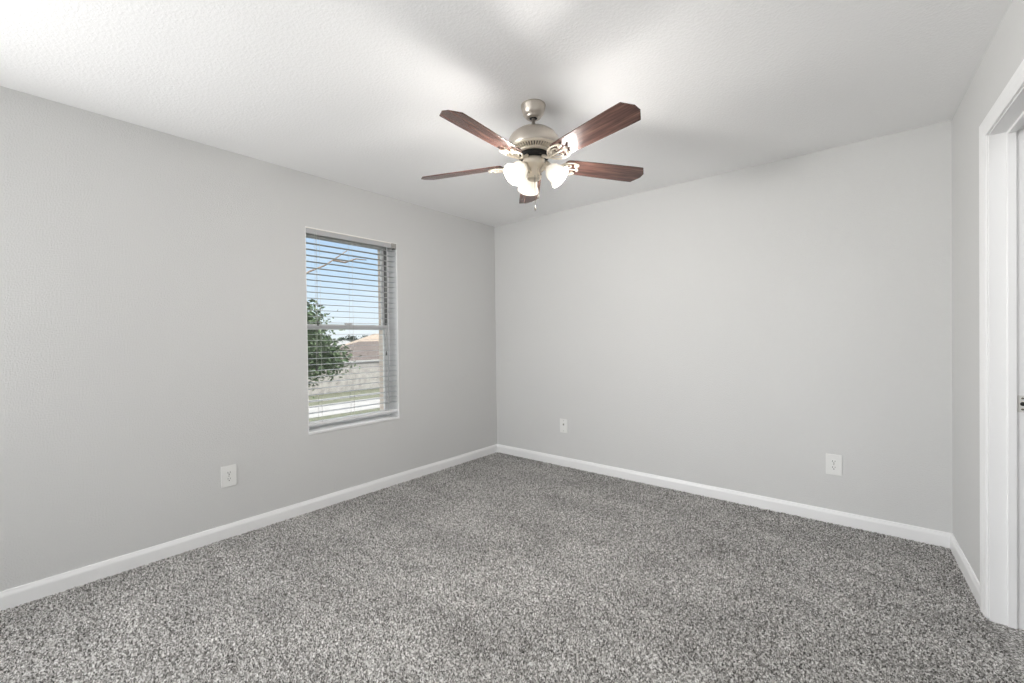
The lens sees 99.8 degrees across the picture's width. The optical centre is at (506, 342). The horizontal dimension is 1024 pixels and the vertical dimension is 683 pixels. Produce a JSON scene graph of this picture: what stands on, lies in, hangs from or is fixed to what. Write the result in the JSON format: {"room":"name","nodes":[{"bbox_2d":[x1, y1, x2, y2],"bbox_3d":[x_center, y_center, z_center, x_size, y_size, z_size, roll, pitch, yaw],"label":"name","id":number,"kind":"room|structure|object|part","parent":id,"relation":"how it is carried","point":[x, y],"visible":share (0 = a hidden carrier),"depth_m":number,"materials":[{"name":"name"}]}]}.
{"room":"empty bedroom","nodes":[
{"label":"empty bedroom","id":0,"kind":"room"},
{"bbox_2d":[0,86,496,591],"bbox_3d":[-2.477,0.026,1.992,0.160,2.440,7.150,0,1,40],"label":"wall","id":1,"kind":"structure","parent":0,"point":[153,317],"depth_m":2.52,"materials":[{"name":"grey paint"}]},
{"bbox_2d":[221,464,236,487],"bbox_3d":[-1.753,0.843,2.720,0.010,0.134,0.086,0,1,40],"label":"electrical outlet","id":2,"kind":"object","parent":1,"relation":"attached to","point":[228,473],"visible":1,"depth_m":2.72,"materials":[{"name":"white plastic"}]},
{"bbox_2d":[0,444,496,610],"bbox_3d":[-2.348,1.207,2.005,0.013,0.095,7.000,0,1,40],"label":"baseboard","id":3,"kind":"structure","parent":1,"relation":"attached to","point":[26,593],"depth_m":2.60,"materials":[{"name":"white"}]},
{"bbox_2d":[305,226,399,434],"bbox_3d":[-1.258,-0.088,3.465,0.191,1.503,0.787,0,1,40],"label":"window","id":4,"kind":"structure","parent":1,"relation":"in","point":[393,321],"depth_m":3.73,"materials":[{"name":"white plastic"}]},
{"bbox_3d":[-1.321,-0.465,3.510,0.027,0.726,0.727,0,1,40],"label":"sash","id":5,"kind":"part","parent":4,"relation":"part of","materials":[{"name":"clear glass"}]},
{"bbox_3d":[-1.291,0.245,3.499,0.027,0.773,0.727,0,1,40],"label":"sash","id":6,"kind":"part","parent":4,"relation":"part of","materials":[{"name":"white plastic"}]},
{"bbox_2d":[306,227,396,425],"bbox_3d":[-1.212,-0.116,3.427,0.066,1.444,0.777,0,1,40],"label":"window blind","id":7,"kind":"object","parent":4,"relation":"attached to","point":[314,232],"visible":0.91,"depth_m":3.40,"materials":[{"name":"grey plastic"}]},
{"bbox_3d":[-1.403,-0.307,3.159,0.002,0.997,0.002,-1,1,-5],"label":"lift cord","id":8,"kind":"part","parent":7,"relation":"part of","materials":[{"name":"white fabric"}]},
{"bbox_3d":[-1.395,-0.472,3.170,0.002,0.667,0.002,-1,1,-5],"label":"lift cord","id":9,"kind":"part","parent":7,"relation":"part of","materials":[{"name":"white fabric"}]},
{"bbox_3d":[-1.399,-0.099,3.213,0.054,1.384,0.002,0,1,40],"label":"ladder cord","id":10,"kind":"part","parent":7,"relation":"part of","materials":[{"name":"white fabric"}]},
{"bbox_3d":[-1.230,-0.103,3.415,0.054,1.384,0.002,0,1,40],"label":"ladder cord","id":11,"kind":"part","parent":7,"relation":"part of","materials":[{"name":"white fabric"}]},
{"bbox_3d":[-1.209,0.593,3.437,0.050,0.025,0.771,0,1,40],"label":"rail","id":12,"kind":"part","parent":7,"relation":"part of","materials":[{"name":"white plastic"}]},
{"bbox_3d":[-1.029,-0.108,3.656,0.054,1.384,0.002,0,1,40],"label":"ladder cord","id":13,"kind":"part","parent":7,"relation":"part of","materials":[{"name":"white fabric"}]},
{"bbox_3d":[-1.231,0.654,3.457,0.146,0.018,0.787,0,1,40],"label":"sill","id":14,"kind":"part","parent":4,"relation":"part of","materials":[{"name":"white wood"}]},
{"bbox_2d":[378,250,383,410],"bbox_3d":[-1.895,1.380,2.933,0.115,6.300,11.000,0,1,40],"label":"window frame","id":15,"kind":"structure","parent":0,"point":[379,288],"depth_m":3.89,"materials":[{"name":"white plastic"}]},
{"bbox_2d":[0,0,1011,226],"bbox_3d":[-0.451,-1.264,0.369,5.360,0.120,7.300,0,1,40],"label":"ceiling","id":16,"kind":"structure","parent":0,"point":[354,93],"depth_m":1.97,"materials":[{"name":"white paint"}]},
{"bbox_2d":[421,99,643,210],"bbox_3d":[0.118,-0.952,2.199,1.248,0.554,1.210,0,1,40],"label":"ceiling fan","id":17,"kind":"object","parent":16,"relation":"hanging from","point":[533,144],"visible":1,"depth_m":2.15,"materials":[{"name":"brown wood"}]},
{"bbox_3d":[-0.249,-0.928,2.372,0.484,0.006,0.133,-1,14,19],"label":"blade","id":18,"kind":"part","parent":17,"relation":"part of","materials":[{"name":"brown wood"}]},
{"bbox_3d":[-0.104,-0.925,1.912,0.133,0.006,0.484,16,10,35],"label":"blade","id":19,"kind":"part","parent":17,"relation":"part of","materials":[{"name":"brown wood"}]},
{"bbox_3d":[0.044,-0.850,2.166,0.121,0.120,0.119,0,1,40],"label":"lamp shade","id":20,"kind":"part","parent":17,"relation":"part of","materials":[{"name":"white glass"}]},
{"bbox_3d":[0.063,-0.872,2.178,0.046,0.053,0.054,0,1,40],"label":"bulb","id":21,"kind":"part","parent":17,"relation":"part of","materials":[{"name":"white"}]},
{"bbox_3d":[0.094,-0.896,2.207,0.043,0.055,0.073,0,1,40],"label":"lamp arm","id":22,"kind":"part","parent":17,"relation":"part of","materials":[{"name":"white metal"}]},
{"bbox_3d":[0.120,-0.853,2.370,0.120,0.120,0.119,0,1,40],"label":"lamp shade","id":23,"kind":"part","parent":17,"relation":"part of","materials":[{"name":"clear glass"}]},
{"bbox_3d":[0.143,-0.936,2.652,0.133,0.006,0.484,-14,0,1],"label":"blade","id":24,"kind":"part","parent":17,"relation":"part of","materials":[{"name":"brown wood"}]},
{"bbox_3d":[0.194,-0.898,2.222,0.073,0.055,0.042,-1,1,20],"label":"lamp arm","id":25,"kind":"part","parent":17,"relation":"part of","materials":[{"name":"white metal"}]},
{"bbox_3d":[0.260,-0.853,2.204,0.119,0.120,0.119,0,1,40],"label":"lamp shade","id":26,"kind":"part","parent":17,"relation":"part of","materials":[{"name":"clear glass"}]},
{"bbox_3d":[0.378,-0.931,1.908,0.133,0.006,0.484,15,-9,-34],"label":"blade","id":27,"kind":"part","parent":17,"relation":"part of","materials":[{"name":"brown wood"}]},
{"bbox_3d":[0.530,-0.938,2.365,0.484,0.006,0.133,-1,-13,-17],"label":"blade","id":28,"kind":"part","parent":17,"relation":"part of","materials":[{"name":"brown wood"}]},
{"bbox_2d":[494,120,952,532],"bbox_3d":[1.859,-0.039,3.123,5.360,2.440,0.150,0,1,40],"label":"wall","id":29,"kind":"structure","parent":0,"point":[737,330],"depth_m":3.07,"materials":[{"name":"grey paint"}]},
{"bbox_2d":[560,418,567,432],"bbox_3d":[0.544,0.801,4.136,0.086,0.134,0.009,0,1,40],"label":"jack plate","id":30,"kind":"object","parent":29,"relation":"attached to","point":[563,422],"visible":1,"depth_m":4.13,"materials":[{"name":"white plastic"}]},
{"bbox_2d":[497,444,951,548],"bbox_3d":[1.218,1.147,3.576,3.466,0.095,0.013,0,1,40],"label":"baseboard","id":31,"kind":"structure","parent":29,"relation":"attached to","point":[905,531],"depth_m":3.08,"materials":[{"name":"white wood"}]},
{"bbox_2d":[826,453,841,475],"bbox_3d":[2.129,0.798,2.809,0.086,0.134,0.010,0,1,40],"label":"electrical outlet","id":32,"kind":"object","parent":29,"relation":"attached to","point":[833,462],"visible":1,"depth_m":2.81,"materials":[{"name":"white plastic"}]},
{"bbox_2d":[951,0,1023,617],"bbox_3d":[0.422,0.012,-0.363,0.130,2.440,7.050,0,1,38],"label":"wall","id":33,"kind":"structure","parent":0,"point":[1004,54],"depth_m":2.11,"materials":[{"name":"grey paint"}]},
{"bbox_2d":[950,533,979,607],"bbox_3d":[2.330,1.147,2.196,0.013,0.095,0.704,0,1,38],"label":"baseboard","id":34,"kind":"structure","parent":33,"relation":"attached to","point":[967,571],"depth_m":2.15,"materials":[{"name":"white"}]},
{"bbox_2d":[979,59,1023,629],"bbox_3d":[1.855,0.131,1.490,0.146,2.151,0.962,0,1,38],"label":"door","id":35,"kind":"structure","parent":33,"relation":"in","point":[1001,150],"depth_m":1.82,"materials":[{"name":"white wood"}]},
{"bbox_3d":[2.079,0.124,1.883,0.015,2.151,0.066,0,1,38],"label":"casing","id":36,"kind":"part","parent":35,"relation":"part of","materials":[{"name":"white wood"}]},
{"bbox_3d":[1.791,-0.911,1.520,0.015,0.066,0.962,0,1,38],"label":"head casing","id":37,"kind":"part","parent":35,"relation":"part of","materials":[{"name":"white wood"}]},
{"bbox_3d":[2.142,0.256,1.787,0.036,0.070,0.002,0,1,38],"label":"strike plate","id":38,"kind":"part","parent":35,"relation":"part of","materials":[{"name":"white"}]},
{"bbox_2d":[987,620,1023,682],"bbox_3d":[-0.419,1.301,0.393,5.360,0.110,7.300,0,1,40],"label":"floor","id":39,"kind":"structure","parent":0,"point":[1011,640],"depth_m":1.71,"materials":[{"name":"grey carpet"}]},
{"bbox_2d":[0,452,1017,682],"bbox_3d":[0.064,1.216,2.100,3.589,0.014,3.743,0,1,40],"label":"carpet","id":40,"kind":"structure","parent":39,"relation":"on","point":[498,567],"depth_m":2.03,"materials":[{"name":"grey carpet"}]},
{"label":"outside","id":41,"kind":"structure","parent":0,"visible":0},
{"bbox_2d":[308,388,379,421],"bbox_3d":[-42.146,3.745,157.267,259.690,0.400,420.000,0,1,40],"label":"lawn","id":42,"kind":"structure","parent":41,"point":[323,396],"depth_m":32.97,"materials":[{"name":"green plant"}]},
{"bbox_2d":[306,250,365,397],"bbox_3d":[-5.966,0.858,11.696,3.980,7.240,3.764,-1,1,-13],"label":"shade tree","id":43,"kind":"object","parent":42,"relation":"on","point":[328,351],"visible":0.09,"depth_m":11.44,"materials":[{"name":"green plant"}]},
{"bbox_2d":[327,341,349,346],"bbox_3d":[-32.906,1.880,87.042,12.040,4.428,9.840,0,1,40],"label":"neighbor house","id":44,"kind":"structure","parent":42,"relation":"on","point":[340,342],"depth_m":85.62,"materials":[{"name":"white"}]},
{"bbox_2d":[336,336,350,341],"bbox_3d":[-41.072,1.223,108.116,4.711,5.548,5.120,0,1,40],"label":"tree","id":45,"kind":"object","parent":42,"relation":"on","point":[343,338],"visible":0.19,"depth_m":107.26,"materials":[{"name":"green plant"}]},
{"bbox_2d":[308,368,379,394],"bbox_3d":[-12.283,3.351,40.410,0.090,1.850,51.092,0,1,40],"label":"wooden fence","id":46,"kind":"object","parent":42,"relation":"on","point":[375,373],"visible":0.04,"depth_m":38.24,"materials":[{"name":"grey wood"}]},
{"bbox_2d":[318,341,378,382],"bbox_3d":[-13.967,2.050,47.731,8.540,4.355,13.840,0,1,40],"label":"neighbor house","id":47,"kind":"structure","parent":42,"relation":"on","point":[369,345],"depth_m":42.67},
{"bbox_2d":[346,335,359,341],"bbox_3d":[-42.308,0.796,118.896,6.093,6.229,5.368,0,1,40],"label":"tree","id":48,"kind":"object","parent":42,"relation":"on","point":[350,338],"visible":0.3,"depth_m":119.42,"materials":[{"name":"green plant"}]},
{"bbox_2d":[341,335,378,346],"bbox_3d":[-17.209,1.432,63.730,10.040,5.370,15.440,0,1,40],"label":"neighbor house","id":49,"kind":"structure","parent":42,"relation":"on","point":[370,337],"depth_m":60.64,"materials":[{"name":"beige"}]},
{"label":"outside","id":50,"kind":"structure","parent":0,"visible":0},
{"bbox_2d":[309,397,379,417],"bbox_3d":[10.438,3.945,54.605,4.500,0.220,210.000,0,1,40],"label":"street","id":51,"kind":"structure","parent":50,"point":[360,403],"depth_m":28.58,"materials":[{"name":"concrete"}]},
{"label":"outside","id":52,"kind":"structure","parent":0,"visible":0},
{"bbox_2d":[309,392,379,402],"bbox_3d":[6.948,3.957,57.525,1.000,0.230,210.000,0,1,40],"label":"sidewalk","id":53,"kind":"structure","parent":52,"point":[375,392],"depth_m":33.74,"materials":[{"name":"concrete"}]}
]}

